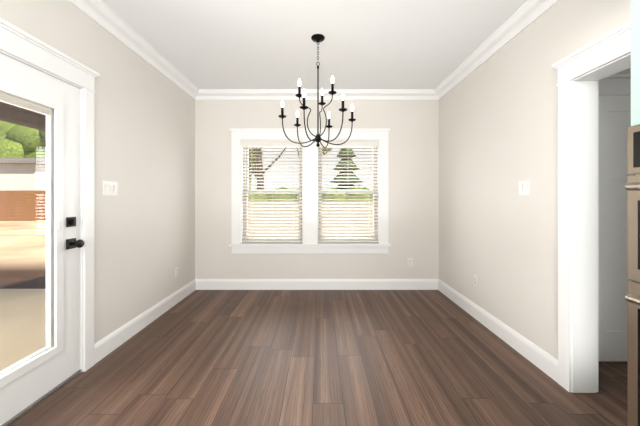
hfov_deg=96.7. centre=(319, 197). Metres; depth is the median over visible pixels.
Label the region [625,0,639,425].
tall cabinet
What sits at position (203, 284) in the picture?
baseboard
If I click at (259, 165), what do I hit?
tree
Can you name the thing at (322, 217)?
fence
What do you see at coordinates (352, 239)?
window blind
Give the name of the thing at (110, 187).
switch plate
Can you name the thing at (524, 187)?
switch plate
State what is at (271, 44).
ceiling
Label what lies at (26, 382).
entry door
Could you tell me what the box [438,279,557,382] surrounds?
baseboard
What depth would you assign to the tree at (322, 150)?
19.33 m
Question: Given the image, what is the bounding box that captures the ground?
[0,221,45,288]
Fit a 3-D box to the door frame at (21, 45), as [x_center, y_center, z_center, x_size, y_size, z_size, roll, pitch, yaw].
[-1.776,0.155,1.587,0.223,2.190,1.128,0,0,0]
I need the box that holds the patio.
[0,289,45,370]
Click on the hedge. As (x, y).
(322, 194)
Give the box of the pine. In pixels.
[330,147,361,188]
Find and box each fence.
[0,190,45,220]
[248,201,372,233]
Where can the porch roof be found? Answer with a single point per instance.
(16, 113)
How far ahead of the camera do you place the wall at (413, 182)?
3.88 m
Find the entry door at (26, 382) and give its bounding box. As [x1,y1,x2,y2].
[0,53,83,425]
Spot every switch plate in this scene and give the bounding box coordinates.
[103,181,117,194]
[519,180,529,194]
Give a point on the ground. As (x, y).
(15, 273)
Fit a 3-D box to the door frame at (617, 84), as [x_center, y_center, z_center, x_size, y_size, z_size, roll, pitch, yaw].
[2.447,0.154,2.180,1.000,2.192,0.039,0,0,0]
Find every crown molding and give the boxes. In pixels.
[68,0,199,99]
[200,89,431,99]
[432,0,558,99]
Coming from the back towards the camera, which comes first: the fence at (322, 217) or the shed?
the shed
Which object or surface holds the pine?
on the ground
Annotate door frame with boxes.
[0,18,99,425]
[552,20,630,392]
[598,74,630,94]
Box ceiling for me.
[101,0,527,88]
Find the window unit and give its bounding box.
[229,128,390,252]
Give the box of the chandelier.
[278,34,355,147]
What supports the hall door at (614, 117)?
in the wall at (627, 71)
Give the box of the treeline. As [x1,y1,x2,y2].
[0,120,262,188]
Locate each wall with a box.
[0,0,194,343]
[195,100,438,278]
[439,0,630,359]
[616,68,630,73]
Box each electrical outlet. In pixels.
[175,267,177,277]
[408,258,412,265]
[474,275,477,286]
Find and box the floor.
[9,290,627,425]
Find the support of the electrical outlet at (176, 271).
attached to the wall at (144, 158)
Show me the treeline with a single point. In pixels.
(8, 140)
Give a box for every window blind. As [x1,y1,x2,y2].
[242,141,301,241]
[318,141,377,241]
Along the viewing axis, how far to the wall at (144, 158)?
2.56 m
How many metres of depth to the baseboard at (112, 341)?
2.65 m
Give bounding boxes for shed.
[0,158,45,190]
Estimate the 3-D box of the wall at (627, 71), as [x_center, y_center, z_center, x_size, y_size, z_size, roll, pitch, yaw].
[2.525,-0.100,2.260,1.505,2.700,0.120,0,0,0]
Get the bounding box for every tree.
[248,147,286,188]
[297,147,332,156]
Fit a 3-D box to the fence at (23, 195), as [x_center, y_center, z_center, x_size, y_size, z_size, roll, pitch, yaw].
[-21.293,0.520,19.046,29.500,2.060,0.109,0,0,0]
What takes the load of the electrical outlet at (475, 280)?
attached to the wall at (498, 140)
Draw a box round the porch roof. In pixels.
[0,101,45,130]
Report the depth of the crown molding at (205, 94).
3.83 m
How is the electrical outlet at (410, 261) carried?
attached to the wall at (413, 182)
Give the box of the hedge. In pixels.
[248,185,372,198]
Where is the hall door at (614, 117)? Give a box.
[598,95,634,360]
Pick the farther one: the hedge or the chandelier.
the hedge
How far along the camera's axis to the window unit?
3.87 m
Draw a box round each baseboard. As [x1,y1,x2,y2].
[94,279,197,364]
[198,279,437,289]
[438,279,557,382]
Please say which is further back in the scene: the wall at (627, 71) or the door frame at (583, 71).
the wall at (627, 71)
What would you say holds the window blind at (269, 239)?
attached to the window unit
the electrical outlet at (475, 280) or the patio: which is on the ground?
the patio
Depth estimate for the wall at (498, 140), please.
2.38 m
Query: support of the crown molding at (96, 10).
attached to the wall at (144, 158)
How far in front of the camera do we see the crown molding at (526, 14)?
2.52 m
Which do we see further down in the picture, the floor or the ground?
the floor

